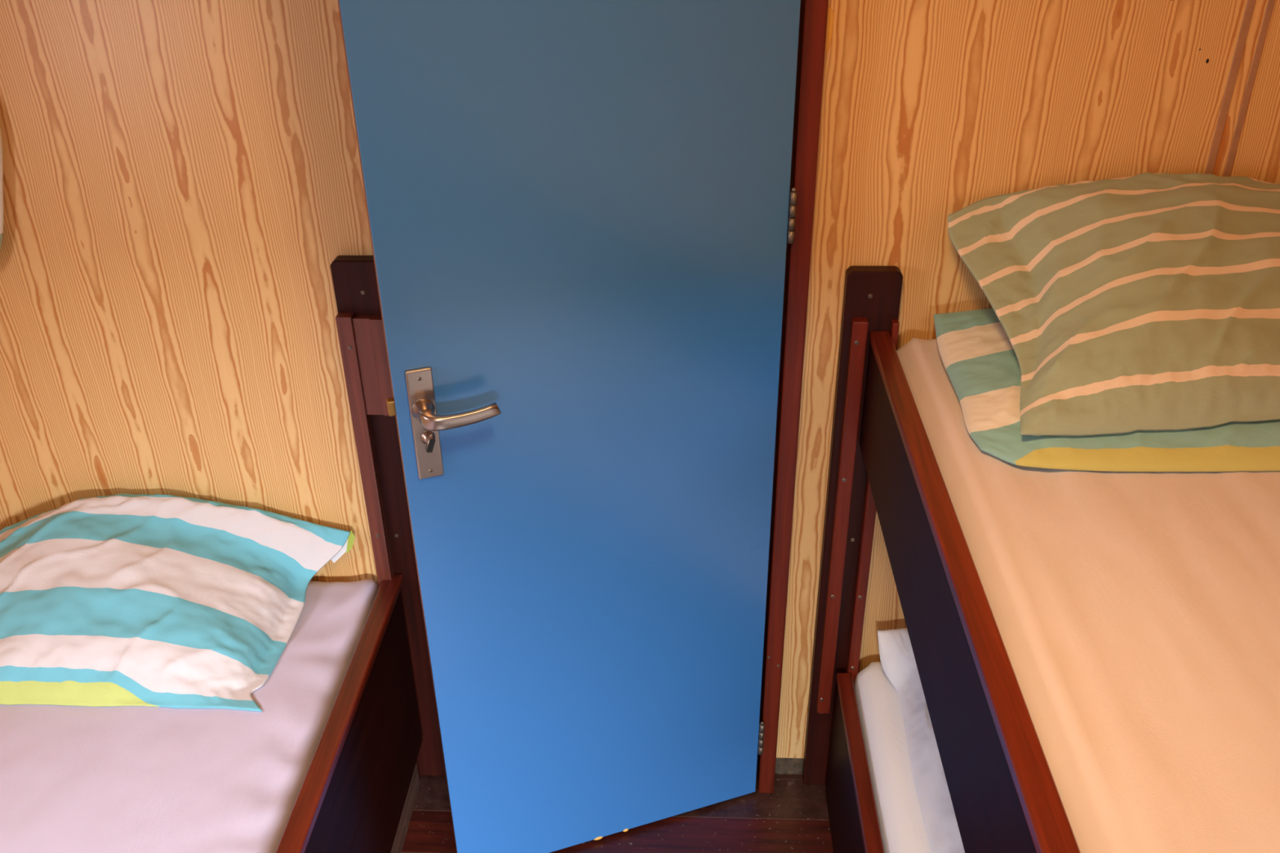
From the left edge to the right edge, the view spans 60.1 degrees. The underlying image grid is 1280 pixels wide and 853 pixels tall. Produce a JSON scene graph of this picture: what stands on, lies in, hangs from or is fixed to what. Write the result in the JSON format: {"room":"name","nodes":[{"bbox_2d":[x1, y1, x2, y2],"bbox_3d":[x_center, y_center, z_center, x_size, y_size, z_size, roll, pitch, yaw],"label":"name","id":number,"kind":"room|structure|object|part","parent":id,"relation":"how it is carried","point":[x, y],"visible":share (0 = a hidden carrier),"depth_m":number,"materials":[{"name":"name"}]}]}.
{"room":"dormitory","nodes":[
{"label":"dormitory","id":0,"kind":"room"},
{"bbox_2d":[401,773,833,852],"bbox_3d":[-0.024,1.184,1.806,2.670,0.050,3.550,1,30,2],"label":"floor","id":1,"kind":"structure","parent":0,"point":[793,818],"depth_m":2.34,"materials":[{"name":"brown wood"}]},
{"bbox_2d":[275,255,445,852],"bbox_3d":[-0.893,0.741,1.320,0.855,1.222,2.039,1,30,2],"label":"bunk bed","id":2,"kind":"object","parent":1,"relation":"on","point":[358,792],"visible":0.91,"depth_m":2.02,"materials":[{"name":"brown wood"}]},
{"bbox_2d":[0,579,378,852],"bbox_3d":[-0.937,0.859,1.418,0.764,0.187,1.973,1,30,2],"label":"mattress","id":3,"kind":"object","parent":2,"relation":"on","point":[73,779],"visible":0.47,"depth_m":1.80,"materials":[{"name":"white fabric"}]},
{"bbox_2d":[0,493,355,711],"bbox_3d":[-0.922,0.302,2.015,0.722,0.206,0.390,1,30,2],"label":"pillow","id":4,"kind":"object","parent":3,"relation":"on","point":[157,600],"visible":1,"depth_m":2.00,"materials":[{"name":"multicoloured fabric"}]},
{"bbox_3d":[-0.471,0.244,2.176,0.091,1.221,0.027,1,30,2],"label":"post","id":5,"kind":"part","parent":2,"relation":"part of","materials":[{"name":"brown wood"}]},
{"bbox_3d":[-0.538,1.220,1.567,0.022,0.137,1.959,1,30,2],"label":"skirting","id":6,"kind":"part","parent":2,"relation":"part of","materials":[{"name":"brown wood"}]},
{"bbox_2d":[802,266,1080,852],"bbox_3d":[0.776,0.764,1.256,0.928,1.207,2.039,1,30,2],"label":"bunk bed","id":7,"kind":"object","parent":1,"relation":"on","point":[1005,797],"visible":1,"depth_m":1.61,"materials":[{"name":"brown wood"}]},
{"bbox_3d":[0.399,0.259,2.145,0.092,1.206,0.027,1,30,2],"label":"post","id":8,"kind":"part","parent":7,"relation":"part of","materials":[{"name":"brown wood"}]},
{"bbox_2d":[853,662,931,852],"bbox_3d":[0.819,1.036,1.437,0.847,0.194,1.968,1,30,2],"label":"mattress","id":9,"kind":"object","parent":7,"relation":"on","point":[902,828],"visible":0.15,"depth_m":2.01,"materials":[{"name":"white fabric"}]},
{"bbox_2d":[877,627,964,852],"bbox_3d":[0.695,0.745,1.622,0.502,0.135,1.332,1,30,2],"label":"pillow","id":10,"kind":"object","parent":9,"relation":"on","point":[898,663],"visible":0.14,"depth_m":1.97,"materials":[{"name":"white fabric"}]},
{"bbox_2d":[896,337,1279,852],"bbox_3d":[0.810,0.401,1.073,0.850,0.192,1.971,1,30,2],"label":"mattress","id":11,"kind":"object","parent":7,"relation":"on","point":[1136,615],"visible":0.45,"depth_m":1.22,"materials":[{"name":"white fabric"}]},
{"bbox_2d":[933,307,1279,471],"bbox_3d":[0.860,-0.086,1.655,0.790,0.094,0.477,1,30,2],"label":"pillow","id":12,"kind":"object","parent":11,"relation":"on","point":[978,356],"visible":0.34,"depth_m":1.50,"materials":[{"name":"fabric"}]},
{"bbox_2d":[947,172,1279,435],"bbox_3d":[0.867,-0.194,1.616,0.762,0.245,0.433,1,30,2],"label":"pillow","id":13,"kind":"object","parent":12,"relation":"on","point":[1146,301],"visible":1,"depth_m":1.59,"materials":[{"name":"green fabric"}]},
{"bbox_2d":[0,0,1279,758],"bbox_3d":[-0.004,-0.195,1.947,2.670,2.098,0.051,1,30,2],"label":"wall","id":14,"kind":"structure","parent":0,"point":[183,183],"depth_m":1.82,"materials":[{"name":"brown wood"}]},
{"bbox_2d":[0,128,3,249],"bbox_3d":[-1.122,-0.400,1.825,0.187,0.304,0.048,1,30,2],"label":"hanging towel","id":15,"kind":"object","parent":14,"relation":"hanging from","point":[1,143],"visible":1,"depth_m":1.83,"materials":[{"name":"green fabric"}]},
{"bbox_2d":[337,0,800,852],"bbox_3d":[-0.061,0.009,1.814,0.668,1.969,0.096,-11,31,-17],"label":"door","id":16,"kind":"structure","parent":14,"relation":"in","point":[577,210],"depth_m":1.77,"materials":[{"name":"blue paint"}]},
{"bbox_3d":[-0.332,-0.003,1.708,0.040,0.191,0.007,-11,31,-17],"label":"handle plate","id":17,"kind":"part","parent":16,"relation":"part of","materials":[{"name":"metal"}]},
{"bbox_3d":[-0.272,-0.014,1.667,0.124,0.027,0.031,-5,30,-7],"label":"lever","id":18,"kind":"part","parent":16,"relation":"part of","materials":[{"name":"metal"}]},
{"bbox_2d":[774,757,803,774],"bbox_3d":[0.008,0.737,2.483,2.670,0.052,0.048,1,30,2],"label":"baseboard","id":19,"kind":"structure","parent":14,"relation":"attached to","point":[783,766],"depth_m":2.45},
{"bbox_2d":[756,0,833,793],"bbox_3d":[-0.065,-0.098,1.968,0.724,2.015,0.097,1,30,2],"label":"trim","id":20,"kind":"structure","parent":14,"relation":"attached to","point":[816,17],"depth_m":1.89,"materials":[{"name":"brown wood"}]},
{"bbox_2d":[1204,0,1275,177],"bbox_3d":[0.921,-0.176,1.887,0.040,2.088,0.004,1,30,2],"label":"trim","id":21,"kind":"structure","parent":14,"relation":"attached to","point":[1250,6],"depth_m":1.69,"materials":[{"name":"wood"}]}
]}

